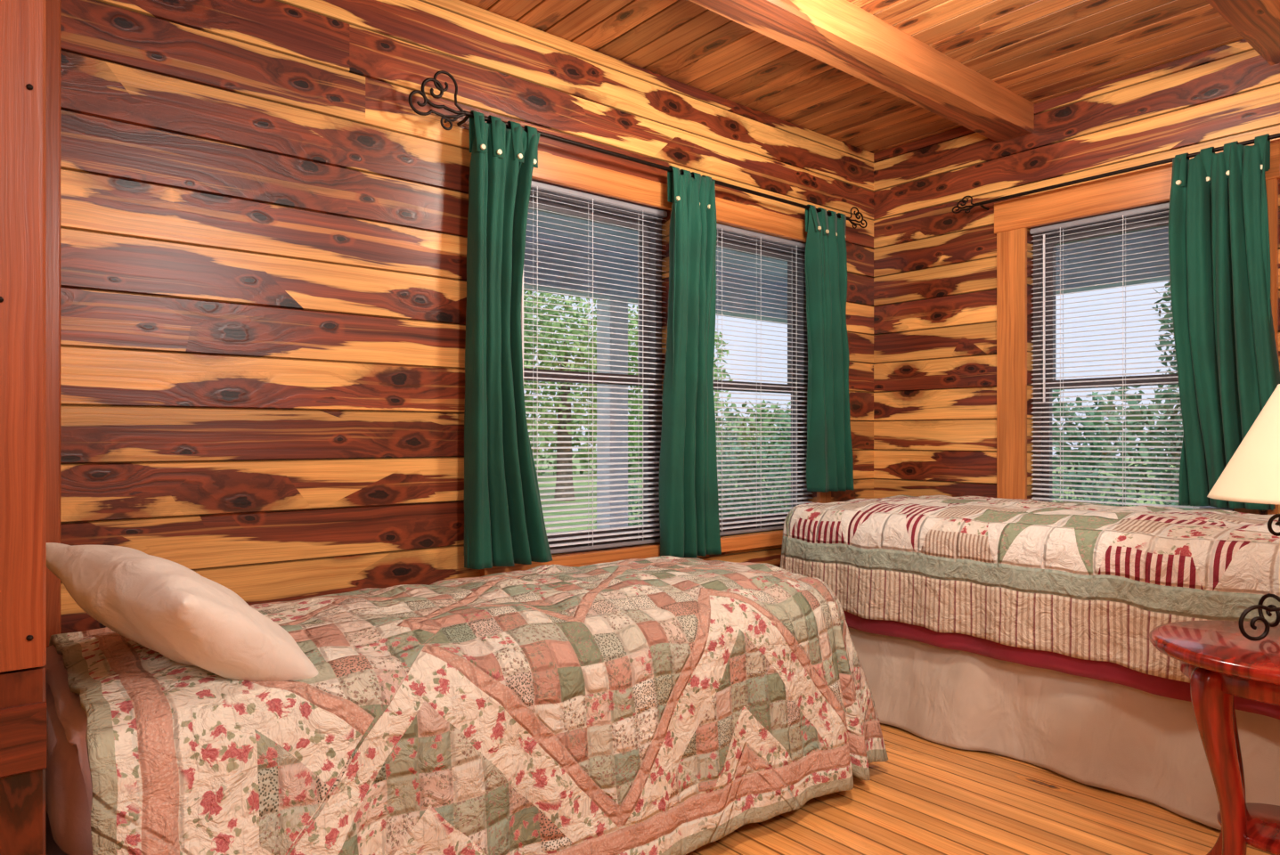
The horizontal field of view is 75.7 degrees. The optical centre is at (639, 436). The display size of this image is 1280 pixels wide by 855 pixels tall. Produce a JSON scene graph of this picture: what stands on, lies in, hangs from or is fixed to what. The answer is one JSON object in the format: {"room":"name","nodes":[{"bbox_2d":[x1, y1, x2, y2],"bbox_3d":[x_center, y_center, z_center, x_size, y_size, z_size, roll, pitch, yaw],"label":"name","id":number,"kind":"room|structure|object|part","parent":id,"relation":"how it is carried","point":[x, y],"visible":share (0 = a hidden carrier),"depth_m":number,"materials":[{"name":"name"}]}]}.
{"room":"cabin bedroom","nodes":[
{"label":"cabin bedroom","id":0,"kind":"room"},
{"bbox_2d":[60,0,874,633],"bbox_3d":[-0.696,-0.190,2.816,5.150,2.580,0.150,0,0,-40],"label":"wall","id":1,"kind":"structure","parent":0,"point":[264,240],"depth_m":2.46,"materials":[{"name":"brown wood"}]},
{"bbox_2d":[46,0,60,647],"bbox_3d":[-1.491,-0.190,2.043,0.090,2.580,0.030,0,0,-40],"label":"trim","id":2,"kind":"structure","parent":1,"relation":"attached to","point":[52,6],"depth_m":2.05,"materials":[{"name":"brown wood"}]},
{"bbox_2d":[521,180,667,554],"bbox_3d":[-0.188,-0.247,3.166,0.764,1.362,0.042,0,0,-40],"label":"window blind","id":3,"kind":"object","parent":1,"relation":"attached to","point":[535,185],"visible":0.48,"depth_m":3.16,"materials":[{"name":"white plastic"}]},
{"bbox_2d":[529,188,661,549],"bbox_3d":[-0.232,-0.245,3.219,0.772,1.362,0.080,0,0,-40],"label":"frame","id":4,"kind":"object","parent":1,"relation":"attached to","point":[540,195],"visible":0.21,"depth_m":3.42,"materials":[{"name":"plastic"}]},
{"bbox_2d":[523,197,653,543],"bbox_3d":[-0.233,-0.245,3.221,0.702,1.292,0.065,0,0,-40],"label":"sash","id":5,"kind":"object","parent":4,"relation":"in","point":[540,206],"visible":0.42,"depth_m":3.40,"materials":[{"name":"plastic"}]},
{"bbox_2d":[407,70,867,228],"bbox_3d":[0.182,-1.088,3.386,2.418,0.189,0.087,0,0,-40],"label":"curtain rod","id":6,"kind":"object","parent":1,"relation":"attached to","point":[448,118],"visible":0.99,"depth_m":2.90,"materials":[{"name":"metal"}]},
{"bbox_2d":[464,110,552,569],"bbox_3d":[-0.441,-0.321,2.804,0.318,1.514,0.110,0,0,-33],"label":"curtain","id":7,"kind":"object","parent":6,"relation":"hanging from","point":[504,525],"visible":1,"depth_m":2.75,"materials":[{"name":"green fabric"}]},
{"bbox_3d":[0.220,-1.065,3.371,2.070,0.016,0.016,0,0,-40],"label":"rod","id":8,"kind":"part","parent":6,"relation":"part of","materials":[{"name":"metal"}]},
{"bbox_2d":[659,165,721,558],"bbox_3d":[0.213,-0.296,3.347,0.279,1.563,0.118,0,0,-40],"label":"curtain","id":9,"kind":"object","parent":6,"relation":"hanging from","point":[688,499],"visible":1,"depth_m":3.30,"materials":[{"name":"green fabric"}]},
{"bbox_2d":[804,204,854,492],"bbox_3d":[0.907,-0.409,3.917,0.316,1.338,0.111,0,0,-40],"label":"curtain","id":10,"kind":"object","parent":6,"relation":"hanging from","point":[829,459],"visible":1,"depth_m":3.87,"materials":[{"name":"green fabric"}]},
{"bbox_2d":[479,151,831,577],"bbox_3d":[0.203,-0.265,3.438,1.930,1.530,0.035,0,0,-40],"label":"trim","id":11,"kind":"structure","parent":1,"relation":"attached to","point":[551,168],"depth_m":3.26,"materials":[{"name":"brown wood"}]},
{"bbox_2d":[716,230,807,531],"bbox_3d":[0.501,-0.245,3.823,0.772,1.362,0.080,0,0,-40],"label":"frame","id":12,"kind":"object","parent":1,"relation":"attached to","point":[803,288],"visible":0.18,"depth_m":4.02,"materials":[{"name":"plastic"}]},
{"bbox_2d":[713,237,801,526],"bbox_3d":[0.499,-0.245,3.825,0.702,1.292,0.065,0,0,-40],"label":"sash","id":13,"kind":"object","parent":12,"relation":"in","point":[754,251],"visible":0.4,"depth_m":4.01,"materials":[{"name":"plastic"}]},
{"bbox_2d":[713,223,813,535],"bbox_3d":[0.545,-0.247,3.770,0.764,1.362,0.042,0,0,-40],"label":"window blind","id":14,"kind":"object","parent":1,"relation":"attached to","point":[719,227],"visible":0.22,"depth_m":3.76,"materials":[{"name":"white plastic"}]},
{"bbox_2d":[459,0,1244,153],"bbox_3d":[0.800,-1.495,0.971,5.310,0.030,4.900,0,0,-40],"label":"ceiling","id":15,"kind":"structure","parent":0,"point":[1039,51],"depth_m":3.12,"materials":[{"name":"brown wood"}]},
{"bbox_2d":[688,0,1034,142],"bbox_3d":[-0.232,-1.415,2.136,5.000,0.130,0.170,0,0,-40],"label":"ceiling beam","id":16,"kind":"structure","parent":15,"relation":"attached to","point":[841,35],"depth_m":3.01,"materials":[{"name":"brown wood"}]},
{"bbox_2d":[1206,0,1279,65],"bbox_3d":[0.417,-1.415,1.349,5.000,0.130,0.170,0,0,-40],"label":"ceiling beam","id":17,"kind":"structure","parent":15,"relation":"attached to","point":[1258,21],"depth_m":2.68,"materials":[{"name":"brown wood"}]},
{"bbox_2d":[685,722,1272,854],"bbox_3d":[0.757,1.120,0.936,5.000,0.040,4.600,0,0,-40],"label":"floor","id":18,"kind":"structure","parent":0,"point":[928,797],"depth_m":2.37,"materials":[{"name":"brown wood"}]},
{"bbox_2d":[45,555,888,854],"bbox_3d":[-0.262,0.751,2.360,2.360,0.698,1.008,0,0,-40],"label":"twin bed","id":19,"kind":"object","parent":18,"relation":"on","point":[663,705],"visible":0.85,"depth_m":1.85,"materials":[{"name":"multicoloured fabric"}]},
{"bbox_3d":[-0.425,0.627,2.307,2.040,0.225,0.780,0,0,-40],"label":"mattress","id":20,"kind":"part","parent":19,"relation":"part of","materials":[{"name":"beige fabric"}]},
{"bbox_2d":[46,542,318,681],"bbox_3d":[-0.936,0.356,1.658,0.586,0.276,0.296,0,0,32],"label":"pillow","id":21,"kind":"object","parent":19,"relation":"on","point":[163,606],"visible":0.98,"depth_m":1.53,"materials":[{"name":"beige fabric"}]},
{"bbox_2d":[780,494,1279,830],"bbox_3d":[1.562,0.677,3.076,0.984,0.846,2.130,0,0,-40],"label":"twin bed","id":22,"kind":"object","parent":18,"relation":"on","point":[1018,629],"visible":0.84,"depth_m":2.71,"materials":[{"name":"multicoloured fabric"}]},
{"bbox_2d":[780,494,1279,683],"bbox_3d":[1.568,0.479,3.082,0.967,0.450,2.090,0,0,-40],"label":"quilt","id":23,"kind":"object","parent":22,"relation":"on","point":[1084,583],"depth_m":2.74,"materials":[{"name":"multicoloured fabric"}]},
{"bbox_2d":[843,611,1279,719],"bbox_3d":[1.572,0.530,3.089,0.925,0.467,2.051,0,0,-40],"label":"blanket","id":24,"kind":"object","parent":22,"relation":"on","point":[1111,648],"depth_m":2.63,"materials":[{"name":"beige fabric"}]},
{"bbox_2d":[1149,620,1279,854],"bbox_3d":[1.494,0.790,1.894,0.550,0.619,0.550,0,0,4],"label":"round side table","id":25,"kind":"object","parent":18,"relation":"on","point":[1220,664],"visible":1,"depth_m":1.85,"materials":[{"name":"brown wood"}]},
{"bbox_3d":[1.308,0.807,1.866,0.121,0.585,0.094,0,0,-40],"label":"leg","id":26,"kind":"part","parent":25,"relation":"part of","materials":[{"name":"brown wood"}]},
{"bbox_3d":[1.464,0.808,2.077,0.061,0.582,0.122,0,0,-10],"label":"leg","id":27,"kind":"part","parent":25,"relation":"part of","materials":[{"name":"brown wood"}]},
{"bbox_2d":[1206,383,1279,641],"bbox_3d":[1.536,0.180,1.870,0.410,0.600,0.410,0,0,-40],"label":"table lamp","id":28,"kind":"object","parent":25,"relation":"on","point":[1251,475],"visible":1,"depth_m":1.86,"materials":[{"name":"fabric"}]},
{"bbox_3d":[1.536,0.013,1.870,0.410,0.266,0.410,0,0,-40],"label":"lamp shade","id":29,"kind":"part","parent":28,"relation":"part of","materials":[{"name":"fabric"}]},
{"bbox_2d":[1216,802,1279,854],"bbox_3d":[1.494,0.910,1.894,0.274,0.020,0.274,0,0,-40],"label":"shelf","id":30,"kind":"object","parent":25,"relation":"attached to","point":[1262,833],"depth_m":1.87,"materials":[{"name":"brown wood"}]},
{"bbox_2d":[873,39,1279,513],"bbox_3d":[2.743,-0.190,2.575,0.150,2.580,4.600,0,0,-40],"label":"wall","id":31,"kind":"structure","parent":0,"point":[935,266],"depth_m":3.88,"materials":[{"name":"brown wood"}]},
{"bbox_2d":[951,132,1279,213],"bbox_3d":[1.969,-1.088,3.326,0.087,0.189,1.490,0,0,-40],"label":"curtain rod","id":32,"kind":"object","parent":31,"relation":"attached to","point":[1277,135],"depth_m":3.42,"materials":[{"name":"black metal"}]},
{"bbox_2d":[1168,133,1279,510],"bbox_3d":[2.147,-0.409,3.033,0.114,1.338,0.343,0,0,-40],"label":"curtain","id":33,"kind":"object","parent":32,"relation":"hanging from","point":[1227,363],"visible":0.89,"depth_m":3.02,"materials":[{"name":"fabric"}]},
{"bbox_2d":[1030,202,1233,511],"bbox_3d":[1.995,-0.247,3.397,0.042,1.362,0.764,0,0,-40],"label":"window blind","id":34,"kind":"object","parent":31,"relation":"attached to","point":[1125,214],"visible":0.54,"depth_m":3.50,"materials":[{"name":"white plastic"}]},
{"bbox_2d":[1033,209,1233,511],"bbox_3d":[2.049,-0.245,3.441,0.080,1.362,0.772,0,0,-40],"label":"frame","id":35,"kind":"object","parent":31,"relation":"attached to","point":[1163,214],"visible":0.16,"depth_m":3.69,"materials":[{"name":"plastic"}]},
{"bbox_2d":[1042,216,1227,508],"bbox_3d":[2.050,-0.245,3.442,0.065,1.292,0.702,0,0,-40],"label":"sash","id":36,"kind":"object","parent":35,"relation":"in","point":[1164,219],"visible":0.32,"depth_m":3.67,"materials":[{"name":"plastic"}]},
{"bbox_2d":[994,138,1279,514],"bbox_3d":[1.970,-0.265,3.376,0.025,1.610,1.060,0,0,-40],"label":"trim","id":37,"kind":"structure","parent":31,"relation":"attached to","point":[1013,217],"depth_m":3.68,"materials":[{"name":"brown wood"}]},
{"label":"outside","id":38,"kind":"structure","parent":0,"visible":0},
{"bbox_2d":[536,449,1178,533],"bbox_3d":[-3.795,1.550,26.092,100.000,0.001,100.000,0,0,-40],"label":"lawn","id":39,"kind":"structure","parent":38,"point":[546,455],"depth_m":21.89,"materials":[{"name":"green plant"}]},
{"bbox_2d":[523,290,549,365],"bbox_3d":[-4.493,-1.230,14.106,6.330,5.560,3.852,0,0,-40],"label":"oak tree","id":40,"kind":"object","parent":39,"relation":"on","point":[527,309],"visible":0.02,"depth_m":15.11,"materials":[{"name":"green plant"}]},
{"bbox_2d":[523,290,733,501],"bbox_3d":[-1.822,-1.365,19.878,8.411,5.830,4.178,0,0,-18],"label":"oak tree","id":41,"kind":"object","parent":39,"relation":"on","point":[547,295],"visible":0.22,"depth_m":19.60,"materials":[{"name":"green plant"}]},
{"bbox_2d":[525,393,790,476],"bbox_3d":[-5.040,0.185,29.837,55.728,4.152,10.636,0,0,-39],"label":"bushes","id":42,"kind":"object","parent":39,"relation":"on","point":[542,433],"visible":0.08,"depth_m":35.00,"materials":[{"name":"green plant"}]},
{"bbox_2d":[594,432,790,529],"bbox_3d":[1.130,0.782,9.948,1.879,1.661,3.608,0,0,43],"label":"shrub","id":43,"kind":"object","parent":39,"relation":"on","point":[731,438],"visible":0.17,"depth_m":9.83,"materials":[{"name":"green plant"}]},
{"bbox_2d":[523,208,1214,528],"bbox_3d":[0.681,0.075,2.364,8.700,2.950,7.700,0,0,-40],"label":"porch","id":44,"kind":"object","parent":39,"relation":"on","point":[555,227],"visible":0.12,"depth_m":5.88,"materials":[{"name":"paint"}]},
{"bbox_2d":[767,384,1182,489],"bbox_3d":[18.006,0.180,21.515,5.051,4.113,37.835,0,0,-40],"label":"trees","id":45,"kind":"object","parent":39,"relation":"on","point":[1143,407],"visible":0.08,"depth_m":25.16,"materials":[{"name":"green plant"}]},
{"bbox_2d":[1052,462,1199,509],"bbox_3d":[4.756,0.948,6.680,1.431,1.456,3.508,0,0,-40],"label":"shrub","id":46,"kind":"object","parent":39,"relation":"on","point":[1079,468],"visible":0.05,"depth_m":7.42,"materials":[{"name":"green plant"}]},
{"bbox_2d":[1145,279,1198,509],"bbox_3d":[6.647,-0.855,8.531,2.428,5.043,2.335,0,0,39],"label":"cedar tree","id":47,"kind":"object","parent":39,"relation":"on","point":[1168,315],"visible":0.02,"depth_m":9.03,"materials":[{"name":"green plant"}]},
{"bbox_3d":[-1.290,-0.190,1.590,0.155,2.580,0.985,0,0,-40],"label":"wall partition","id":48,"kind":"structure","parent":0,"visible":0},
{"bbox_2d":[0,665,46,854],"bbox_3d":[-0.970,0.725,1.192,0.180,0.750,0.037,0,0,-40],"label":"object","id":49,"kind":"object","parent":48,"relation":"attached to","point":[22,691],"visible":0.9,"depth_m":1.22,"materials":[{"name":"brown wood"}]},
{"bbox_2d":[0,0,46,672],"bbox_3d":[-0.973,-0.568,1.194,0.180,1.825,0.030,0,0,-40],"label":"board","id":50,"kind":"object","parent":48,"relation":"attached to","point":[22,22],"visible":1,"depth_m":1.22,"materials":[{"name":"brown wood"}]}
]}

